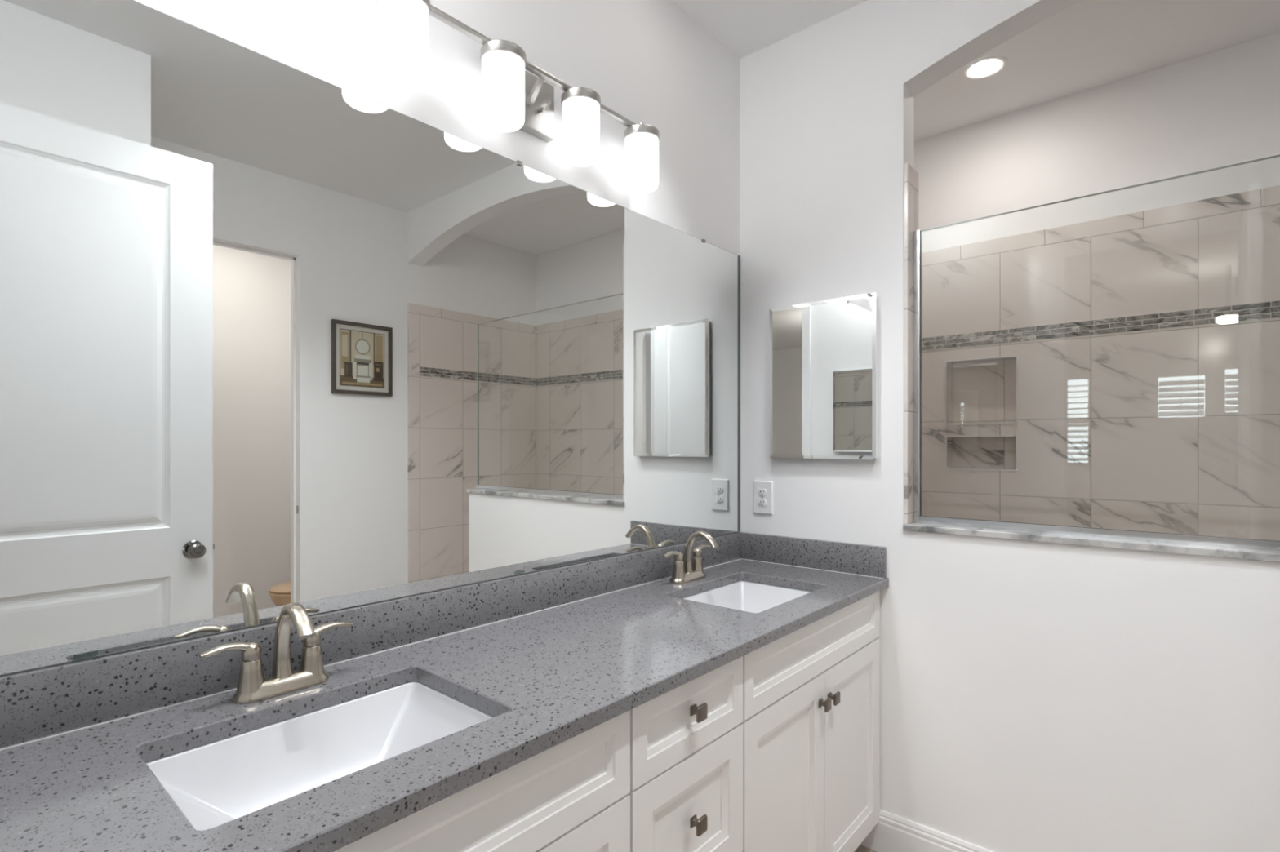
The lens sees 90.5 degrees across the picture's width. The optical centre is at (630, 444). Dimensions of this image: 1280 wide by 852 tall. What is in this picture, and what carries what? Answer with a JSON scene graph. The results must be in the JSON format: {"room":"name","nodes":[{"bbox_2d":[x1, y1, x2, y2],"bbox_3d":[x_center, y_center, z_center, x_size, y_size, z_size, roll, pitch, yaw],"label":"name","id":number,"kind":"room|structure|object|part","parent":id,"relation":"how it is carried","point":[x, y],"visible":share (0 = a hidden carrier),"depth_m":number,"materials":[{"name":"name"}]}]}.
{"room":"bathroom","nodes":[
{"label":"bathroom","id":0,"kind":"room"},
{"bbox_2d":[0,0,739,676],"bbox_3d":[0.061,-0.073,2.138,0.120,2.845,3.570,0,0,41],"label":"wall","id":1,"kind":"structure","parent":0,"point":[649,62],"depth_m":1.80,"materials":[{"name":"white paint"}]},
{"bbox_2d":[0,0,740,675],"bbox_3d":[-0.273,-0.197,1.658,0.009,1.069,2.107,0,0,41],"label":"vanity mirror","id":2,"kind":"object","parent":1,"relation":"attached to","point":[274,335],"visible":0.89,"depth_m":1.23,"materials":[{"name":"silver mirror"}]},
{"bbox_2d":[0,532,742,751],"bbox_3d":[-0.280,0.389,1.640,0.022,0.101,2.128,0,0,41],"label":"backsplash","id":3,"kind":"structure","parent":1,"relation":"attached to","point":[52,701],"depth_m":1.18,"materials":[{"name":"grey stone"}]},
{"bbox_2d":[375,0,659,194],"bbox_3d":[-0.230,-0.860,1.610,0.138,0.202,0.870,0,0,41],"label":"vanity light","id":4,"kind":"object","parent":1,"relation":"attached to","point":[513,99],"visible":1,"depth_m":1.49,"materials":[{"name":"white glass"}]},
{"bbox_3d":[-0.469,-0.832,1.312,0.100,0.144,0.100,0,0,41],"label":"lamp shade","id":5,"kind":"part","parent":4,"relation":"part of","materials":[{"name":"white glass"}]},
{"bbox_3d":[-0.301,-0.832,1.505,0.100,0.144,0.100,0,0,41],"label":"lamp shade","id":6,"kind":"part","parent":4,"relation":"part of","materials":[{"name":"white glass"}]},
{"bbox_3d":[-0.241,-0.908,1.620,0.052,0.062,0.014,0,0,41],"label":"arm","id":7,"kind":"part","parent":4,"relation":"part of","materials":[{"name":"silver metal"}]},
{"bbox_3d":[-0.132,-0.832,1.698,0.100,0.144,0.100,0,0,41],"label":"lamp shade","id":8,"kind":"part","parent":4,"relation":"part of","materials":[{"name":"white glass"}]},
{"bbox_3d":[0.034,-0.832,1.887,0.100,0.144,0.100,0,0,41],"label":"lamp shade","id":9,"kind":"part","parent":4,"relation":"part of","materials":[{"name":"white glass"}]},
{"bbox_2d":[853,844,876,851],"bbox_3d":[-0.842,1.399,-0.348,7.000,0.100,8.500,0,0,41],"label":"floor","id":10,"kind":"structure","parent":0,"point":[860,848],"depth_m":2.11,"materials":[{"name":"beige tile"}]},
{"bbox_2d":[333,710,630,851],"bbox_3d":[-0.474,0.909,1.005,0.566,0.878,0.861,0,0,41],"label":"vanity cabinet","id":11,"kind":"object","parent":10,"relation":"on","point":[571,796],"visible":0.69,"depth_m":1.01,"materials":[{"name":"white paint"}]},
{"bbox_2d":[0,559,888,851],"bbox_3d":[-0.069,0.455,1.468,0.566,0.030,2.147,0,0,41],"label":"countertop","id":12,"kind":"structure","parent":11,"relation":"on","point":[548,677],"depth_m":1.05,"materials":[{"name":"grey stone"}]},
{"bbox_2d":[199,602,353,704],"bbox_3d":[-0.595,0.359,1.114,0.145,0.162,0.254,0,0,41],"label":"faucet","id":13,"kind":"object","parent":12,"relation":"on","point":[252,686],"visible":1,"depth_m":1.12,"materials":[{"name":"silver metal"}]},
{"bbox_3d":[-0.678,0.355,1.079,0.030,0.034,0.091,0,0,41],"label":"lever","id":14,"kind":"part","parent":13,"relation":"part of","materials":[{"name":"silver metal"}]},
{"bbox_3d":[-0.658,0.401,1.101,0.047,0.058,0.047,0,0,41],"label":"handle","id":15,"kind":"part","parent":13,"relation":"part of","materials":[{"name":"silver metal"}]},
{"bbox_3d":[-0.624,0.427,1.139,0.056,0.026,0.159,0,0,41],"label":"plate","id":16,"kind":"part","parent":13,"relation":"part of","materials":[{"name":"silver metal"}]},
{"bbox_3d":[-0.589,0.350,1.109,0.129,0.145,0.033,0,0,41],"label":"spout","id":17,"kind":"part","parent":13,"relation":"part of","materials":[{"name":"silver metal"}]},
{"bbox_3d":[-0.591,0.401,1.178,0.047,0.058,0.047,0,0,41],"label":"handle","id":18,"kind":"part","parent":13,"relation":"part of","materials":[{"name":"silver metal"}]},
{"bbox_3d":[-0.571,0.355,1.201,0.030,0.034,0.091,0,0,41],"label":"lever","id":19,"kind":"part","parent":13,"relation":"part of","materials":[{"name":"silver metal"}]},
{"bbox_2d":[145,681,494,831],"bbox_3d":[-0.459,0.543,0.992,0.345,0.146,0.480,0,0,41],"label":"undermount sink","id":20,"kind":"object","parent":12,"relation":"in","point":[217,783],"visible":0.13,"depth_m":1.07,"materials":[{"name":"white ceramic"}]},
{"bbox_2d":[662,530,718,583],"bbox_3d":[0.218,0.359,2.041,0.145,0.162,0.254,0,0,41],"label":"faucet","id":21,"kind":"object","parent":12,"relation":"on","point":[684,571],"visible":1,"depth_m":2.04,"materials":[{"name":"silver metal"}]},
{"bbox_3d":[0.135,0.355,2.006,0.030,0.034,0.091,0,0,41],"label":"lever","id":22,"kind":"part","parent":21,"relation":"part of","materials":[{"name":"silver metal"}]},
{"bbox_3d":[0.155,0.401,2.029,0.047,0.058,0.047,0,0,41],"label":"handle","id":23,"kind":"part","parent":21,"relation":"part of","materials":[{"name":"silver metal"}]},
{"bbox_3d":[0.189,0.427,2.067,0.056,0.026,0.159,0,0,41],"label":"plate","id":24,"kind":"part","parent":21,"relation":"part of","materials":[{"name":"silver metal"}]},
{"bbox_3d":[0.222,0.401,2.105,0.047,0.058,0.047,0,0,41],"label":"handle","id":25,"kind":"part","parent":21,"relation":"part of","materials":[{"name":"silver metal"}]},
{"bbox_3d":[0.224,0.350,2.036,0.129,0.145,0.033,0,0,41],"label":"spout","id":26,"kind":"part","parent":21,"relation":"part of","materials":[{"name":"silver metal"}]},
{"bbox_3d":[0.242,0.355,2.128,0.030,0.034,0.091,0,0,41],"label":"lever","id":27,"kind":"part","parent":21,"relation":"part of","materials":[{"name":"silver metal"}]},
{"bbox_2d":[681,581,811,613],"bbox_3d":[0.356,0.543,1.921,0.345,0.146,0.471,0,0,41],"label":"undermount sink","id":28,"kind":"object","parent":12,"relation":"in","point":[744,596],"visible":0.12,"depth_m":2.09,"materials":[{"name":"white ceramic"}]},
{"bbox_2d":[739,531,885,578],"bbox_3d":[0.629,0.389,2.270,0.558,0.101,0.022,0,0,41],"label":"side splash","id":29,"kind":"object","parent":12,"relation":"on","point":[864,560],"visible":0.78,"depth_m":2.23,"materials":[{"name":"grey stone"}]},
{"bbox_3d":[-0.148,0.944,1.006,0.020,0.604,0.426,0,0,41],"label":"door","id":30,"kind":"part","parent":11,"relation":"part of","materials":[{"name":"white paint"}]},
{"bbox_2d":[627,656,742,851],"bbox_3d":[-0.060,0.909,1.478,0.566,0.878,0.391,0,0,41],"label":"drawers","id":31,"kind":"object","parent":10,"relation":"on","point":[686,793],"visible":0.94,"depth_m":1.30,"materials":[{"name":"white paint"}]},
{"bbox_3d":[0.124,0.786,1.316,0.020,0.290,0.386,0,0,41],"label":"drawer","id":32,"kind":"part","parent":31,"relation":"part of","materials":[{"name":"white paint"}]},
{"bbox_3d":[0.124,0.555,1.316,0.020,0.162,0.386,0,0,41],"label":"drawer","id":33,"kind":"part","parent":31,"relation":"part of","materials":[{"name":"white paint"}]},
{"bbox_3d":[0.139,0.775,1.296,0.028,0.032,0.032,0,0,41],"label":"knob","id":34,"kind":"part","parent":31,"relation":"part of","materials":[{"name":"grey metal"}]},
{"bbox_3d":[0.139,0.546,1.296,0.028,0.032,0.032,0,0,41],"label":"knob","id":35,"kind":"part","parent":31,"relation":"part of","materials":[{"name":"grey metal"}]},
{"bbox_2d":[741,591,879,851],"bbox_3d":[0.354,0.909,1.950,0.566,0.878,0.860,0,0,41],"label":"vanity cabinet","id":36,"kind":"object","parent":10,"relation":"on","point":[811,722],"visible":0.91,"depth_m":1.74,"materials":[{"name":"white paint"}]},
{"bbox_3d":[0.397,0.944,1.627,0.020,0.604,0.428,0,0,41],"label":"door","id":37,"kind":"part","parent":36,"relation":"part of","materials":[{"name":"white paint"}]},
{"bbox_3d":[0.537,0.555,1.787,0.020,0.162,0.855,0,0,41],"label":"false drawer","id":38,"kind":"part","parent":36,"relation":"part of","materials":[{"name":"white paint"}]},
{"bbox_3d":[0.537,0.717,1.751,0.028,0.032,0.032,0,0,41],"label":"knob","id":39,"kind":"part","parent":36,"relation":"part of","materials":[{"name":"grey metal"}]},
{"bbox_3d":[0.576,0.717,1.795,0.028,0.032,0.032,0,0,41],"label":"knob","id":40,"kind":"part","parent":36,"relation":"part of","materials":[{"name":"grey metal"}]},
{"bbox_3d":[0.679,0.944,1.949,0.020,0.604,0.424,0,0,41],"label":"door","id":41,"kind":"part","parent":36,"relation":"part of","materials":[{"name":"white paint"}]},
{"bbox_2d":[671,0,1279,142],"bbox_3d":[-0.842,-1.530,-0.348,7.000,0.133,8.500,0,0,41],"label":"ceiling","id":42,"kind":"structure","parent":0,"point":[1088,44],"depth_m":2.31,"materials":[{"name":"white paint"}]},
{"bbox_2d":[961,55,1008,80],"bbox_3d":[1.377,-1.460,2.465,0.160,0.004,0.160,0,0,41],"label":"recessed light","id":43,"kind":"object","parent":42,"relation":"in","point":[987,67],"visible":1,"depth_m":2.46,"materials":[{"name":"white plastic"}]},
{"bbox_2d":[739,0,1279,851],"bbox_3d":[1.397,-0.073,1.682,2.490,2.845,0.105,0,0,41],"label":"wall","id":44,"kind":"structure","parent":0,"point":[1035,696],"depth_m":1.94,"materials":[{"name":"white paint"}]},
{"bbox_2d":[753,480,773,515],"bbox_3d":[0.500,0.200,2.392,0.080,0.124,0.008,0,0,41],"label":"wall outlet","id":45,"kind":"object","parent":44,"relation":"attached to","point":[762,490],"visible":1,"depth_m":2.39,"materials":[{"name":"white plastic"}]},
{"bbox_2d":[758,499,766,506],"bbox_3d":[0.498,0.220,2.390,0.034,0.024,0.003,0,0,41],"label":"receptacle","id":46,"kind":"object","parent":45,"relation":"attached to","point":[761,502],"depth_m":2.39,"materials":[{"name":"white plastic"}]},
{"bbox_2d":[758,488,766,495],"bbox_3d":[0.498,0.181,2.390,0.034,0.024,0.003,0,0,41],"label":"receptacle","id":47,"kind":"object","parent":45,"relation":"attached to","point":[761,491],"depth_m":2.39,"materials":[{"name":"white plastic"}]},
{"bbox_2d":[769,292,876,459],"bbox_3d":[0.671,-0.226,2.230,0.392,0.552,0.027,0,0,41],"label":"medicine cabinet","id":48,"kind":"object","parent":44,"relation":"attached to","point":[823,354],"visible":1,"depth_m":2.21,"materials":[{"name":"silver mirror"}]},
{"bbox_2d":[903,162,918,524],"bbox_3d":[1.152,0.218,1.907,1.801,2.262,0.113,0,0,41],"label":"jamb","id":49,"kind":"object","parent":44,"relation":"attached to","point":[910,175],"visible":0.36,"depth_m":2.06,"materials":[{"name":"stone"}]},
{"bbox_2d":[860,808,993,851],"bbox_3d":[1.272,1.280,1.712,1.360,0.137,0.014,0,0,41],"label":"baseboard","id":50,"kind":"structure","parent":44,"relation":"attached to","point":[893,833],"depth_m":2.04,"materials":[{"name":"white wood"}]},
{"bbox_2d":[902,522,1279,562],"bbox_3d":[1.379,0.268,1.703,1.209,0.019,0.133,0,0,41],"label":"half wall cap","id":51,"kind":"object","parent":44,"relation":"attached to","point":[1272,556],"visible":0.77,"depth_m":1.71,"materials":[{"name":"grey stone"}]},
{"bbox_2d":[913,154,1279,551],"bbox_3d":[1.394,-0.224,1.709,1.199,0.963,0.030,0,0,41],"label":"glass panel","id":52,"kind":"object","parent":51,"relation":"on","point":[1243,543],"visible":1,"depth_m":1.93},
{"bbox_2d":[913,31,1279,540],"bbox_3d":[2.142,-0.073,2.533,2.490,2.845,0.233,0,0,41],"label":"wall","id":53,"kind":"structure","parent":0,"point":[1111,360],"depth_m":2.55,"materials":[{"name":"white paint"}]}
]}

